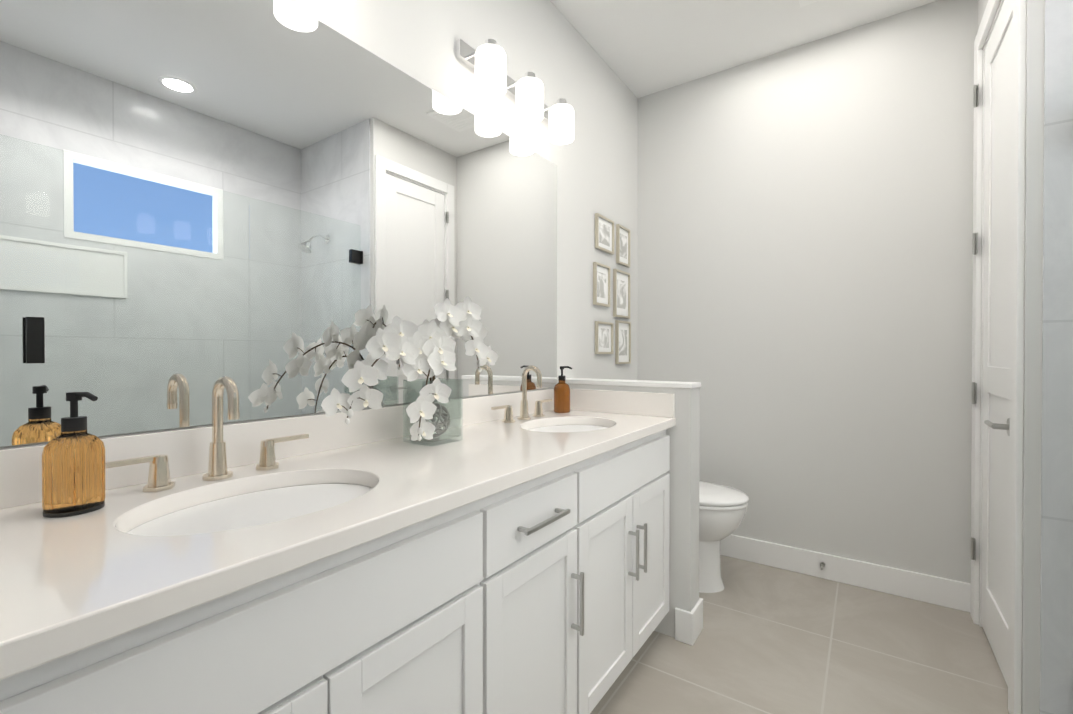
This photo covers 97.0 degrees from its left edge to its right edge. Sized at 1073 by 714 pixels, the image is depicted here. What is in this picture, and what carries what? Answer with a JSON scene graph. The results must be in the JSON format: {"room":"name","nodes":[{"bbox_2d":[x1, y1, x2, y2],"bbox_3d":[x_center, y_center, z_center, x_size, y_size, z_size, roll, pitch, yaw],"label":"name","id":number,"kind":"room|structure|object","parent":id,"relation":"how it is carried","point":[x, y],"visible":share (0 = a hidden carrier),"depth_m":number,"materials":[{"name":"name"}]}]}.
{"room":"bathroom","nodes":[
{"label":"bathroom","id":0,"kind":"room"},
{"bbox_2d":[0,0,637,448],"bbox_3d":[-0.592,-0.248,1.401,0.120,2.840,4.445,0,0,35],"label":"wall","id":1,"kind":"structure","parent":0,"point":[560,58],"depth_m":2.31,"materials":[{"name":"paint"}]},
{"bbox_2d":[0,389,553,508],"bbox_3d":[-0.431,0.204,1.508,0.020,0.100,1.899,0,0,35],"label":"backsplash","id":2,"kind":"structure","parent":1,"relation":"attached to","point":[20,467],"depth_m":1.12,"materials":[{"name":"white stone"}]},
{"bbox_2d":[0,0,556,446],"bbox_3d":[-0.448,-0.381,1.496,0.005,1.061,1.903,0,0,35],"label":"mirror","id":3,"kind":"object","parent":1,"relation":"attached to","point":[275,208],"visible":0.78,"depth_m":1.11,"materials":[{"name":"silver mirror"}]},
{"bbox_2d":[456,39,573,144],"bbox_3d":[-0.051,-1.054,1.917,0.170,0.185,0.600,0,0,35],"label":"sconce","id":4,"kind":"object","parent":1,"relation":"attached to","point":[486,62],"visible":1,"depth_m":1.85,"materials":[{"name":"white glass"}]},
{"bbox_2d":[593,262,609,306],"bbox_3d":[0.366,-0.402,2.655,0.017,0.230,0.180,0,0,35],"label":"picture frame","id":5,"kind":"object","parent":1,"relation":"attached to","point":[601,284],"visible":0.94,"depth_m":2.65,"materials":[{"name":"beige wood"}]},
{"bbox_2d":[595,321,612,353],"bbox_3d":[0.383,-0.107,2.682,0.017,0.180,0.200,0,0,35],"label":"picture frame","id":6,"kind":"object","parent":1,"relation":"attached to","point":[603,337],"visible":0.92,"depth_m":2.67,"materials":[{"name":"beige wood"}]},
{"bbox_2d":[595,213,613,254],"bbox_3d":[0.386,-0.692,2.682,0.017,0.190,0.210,0,0,35],"label":"picture frame","id":7,"kind":"object","parent":1,"relation":"attached to","point":[604,234],"visible":0.94,"depth_m":2.68,"materials":[{"name":"beige wood"}]},
{"bbox_2d":[613,269,629,318],"bbox_3d":[0.517,-0.378,2.873,0.017,0.280,0.210,0,0,35],"label":"picture frame","id":8,"kind":"object","parent":1,"relation":"attached to","point":[621,294],"visible":0.96,"depth_m":2.87,"materials":[{"name":"beige wood"}]},
{"bbox_2d":[616,224,629,266],"bbox_3d":[0.529,-0.673,2.887,0.017,0.230,0.170,0,0,35],"label":"picture frame","id":9,"kind":"object","parent":1,"relation":"attached to","point":[622,245],"visible":0.94,"depth_m":2.88,"materials":[{"name":"beige wood"}]},
{"bbox_2d":[615,320,630,363],"bbox_3d":[0.529,-0.088,2.891,0.017,0.260,0.190,0,0,35],"label":"picture frame","id":10,"kind":"object","parent":1,"relation":"attached to","point":[622,342],"visible":0.96,"depth_m":2.88,"materials":[{"name":"beige wood"}]},
{"bbox_2d":[550,0,937,97],"bbox_3d":[0.512,-1.713,0.622,2.810,0.100,4.445,0,0,35],"label":"ceiling","id":11,"kind":"structure","parent":0,"point":[641,48],"depth_m":2.42,"materials":[{"name":"paint"}]},
{"bbox_2d":[590,555,1008,713],"bbox_3d":[0.512,1.227,0.643,2.810,0.100,4.445,0,0,35],"label":"floor","id":12,"kind":"structure","parent":0,"point":[771,640],"depth_m":1.84,"materials":[{"name":"tile"}]},
{"bbox_2d":[0,425,675,713],"bbox_3d":[-0.203,0.731,1.335,0.593,0.883,1.928,0,0,35],"label":"bathroom vanity","id":13,"kind":"object","parent":12,"relation":"on","point":[508,553],"depth_m":0.90,"materials":[{"name":"white wood"}]},
{"bbox_2d":[0,409,675,664],"bbox_3d":[-0.202,0.272,1.349,0.577,0.035,1.899,0,0,35],"label":"countertop","id":14,"kind":"structure","parent":13,"relation":"on","point":[63,580],"depth_m":0.72,"materials":[{"name":"white stone"}]},
{"bbox_2d":[42,392,104,517],"bbox_3d":[-0.772,0.158,0.795,0.086,0.200,0.076,0,0,35],"label":"soap bottle","id":15,"kind":"object","parent":14,"relation":"on","point":[73,468],"visible":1,"depth_m":0.78,"materials":[{"name":"orange glass"}]},
{"bbox_2d":[105,376,311,488],"bbox_3d":[-0.654,0.148,0.993,0.111,0.217,0.394,0,0,35],"label":"faucet","id":16,"kind":"object","parent":14,"relation":"on","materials":[{"name":"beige metal"}]},
{"bbox_2d":[104,469,391,552],"bbox_3d":[-0.505,0.374,0.891,0.378,0.187,0.491,0,0,35],"label":"sink","id":17,"kind":"object","parent":14,"relation":"in","point":[173,524],"depth_m":0.90,"materials":[{"name":"white ceramic"}]},
{"bbox_2d":[321,296,498,445],"bbox_3d":[-0.324,0.033,1.338,0.206,0.441,0.588,0,0,35],"label":"orchid","id":18,"kind":"object","parent":14,"relation":"on","point":[426,349],"visible":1,"depth_m":1.30,"materials":[{"name":"white plant"}]},
{"bbox_2d":[492,365,551,420],"bbox_3d":[-0.026,0.142,1.896,0.111,0.217,0.394,0,0,35],"label":"faucet","id":19,"kind":"object","parent":14,"relation":"on","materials":[{"name":"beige metal"}]},
{"bbox_2d":[554,366,571,412],"bbox_3d":[0.120,0.144,2.135,0.086,0.208,0.074,0,0,35],"label":"soap bottle","id":20,"kind":"object","parent":14,"relation":"on","point":[561,396],"visible":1,"depth_m":2.11,"materials":[{"name":"brown glass"}]},
{"bbox_2d":[524,417,611,432],"bbox_3d":[0.123,0.368,1.794,0.378,0.187,0.491,0,0,35],"label":"sink","id":21,"kind":"object","parent":14,"relation":"in","point":[562,426],"depth_m":1.92,"materials":[{"name":"white ceramic"}]},
{"bbox_2d":[566,383,699,637],"bbox_3d":[0.400,0.647,2.167,0.640,1.040,0.123,0,0,35],"label":"wall","id":22,"kind":"structure","parent":12,"relation":"on","point":[683,433],"depth_m":1.97,"materials":[{"name":"paint"}]},
{"bbox_2d":[570,389,674,416],"bbox_3d":[0.341,0.200,2.116,0.552,0.100,0.020,0,0,35],"label":"backsplash","id":23,"kind":"structure","parent":22,"relation":"attached to","point":[600,401],"depth_m":2.07,"materials":[{"name":"white stone"}]},
{"bbox_2d":[557,378,700,388],"bbox_3d":[0.403,0.117,2.163,0.646,0.020,0.132,0,0,35],"label":"trim","id":24,"kind":"structure","parent":22,"relation":"on","point":[650,383],"depth_m":2.08,"materials":[{"name":"white"}]},
{"bbox_2d":[675,534,970,645],"bbox_3d":[1.046,1.101,2.230,1.633,0.130,0.987,0,0,35],"label":"baseboard","id":25,"kind":"structure","parent":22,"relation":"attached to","point":[945,592],"depth_m":2.37,"materials":[{"name":"white"}]},
{"bbox_2d":[699,480,748,592],"bbox_3d":[0.726,0.782,2.522,0.741,0.764,0.451,0,0,35],"label":"toilet","id":26,"kind":"object","parent":12,"relation":"on","point":[722,510],"visible":0.35,"depth_m":2.33,"materials":[{"name":"white ceramic"}]},
{"bbox_2d":[637,0,977,583],"bbox_3d":[1.412,-0.257,2.641,1.753,2.840,0.120,0,0,35],"label":"wall","id":27,"kind":"structure","parent":0,"point":[805,255],"depth_m":2.48,"materials":[{"name":"paint"}]},
{"bbox_2d":[820,562,824,569],"bbox_3d":[1.484,1.090,2.467,0.024,0.024,0.070,0,0,35],"label":"door stop","id":28,"kind":"object","parent":27,"relation":"attached to","point":[822,564],"visible":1,"depth_m":2.48,"materials":[{"name":"silver metal"}]},
{"bbox_2d":[978,0,1044,713],"bbox_3d":[1.812,-0.251,1.787,0.120,2.840,0.825,0,0,35],"label":"wall","id":29,"kind":"structure","parent":0,"point":[1034,154],"depth_m":1.48,"materials":[{"name":"paint"}]},
{"bbox_2d":[970,0,1012,685],"bbox_3d":[1.756,-0.079,1.824,0.092,2.473,0.610,0,0,35],"label":"door","id":30,"kind":"structure","parent":29,"relation":"in","point":[996,333],"depth_m":1.85,"materials":[{"name":"painted wood"},{"name":"brushed nickel"}]},
{"bbox_2d":[970,0,1025,713],"bbox_3d":[1.795,-0.120,1.778,0.138,2.580,0.770,0,0,35],"label":"door frame","id":31,"kind":"structure","parent":29,"relation":"attached to","point":[1017,356],"depth_m":1.54,"materials":[{"name":"white wood"}]},
{"bbox_3d":[2.045,-0.247,1.196,0.937,2.840,0.120,0,0,35],"label":"wall","id":32,"kind":"structure","parent":0,"visible":0},
{"bbox_2d":[1039,0,1072,713],"bbox_3d":[1.925,-0.247,1.201,0.900,2.840,0.008,0,0,35],"label":"wall tile","id":33,"kind":"structure","parent":32,"relation":"attached to","point":[1056,631],"depth_m":1.44,"materials":[{"name":"grey tile"}]}
]}

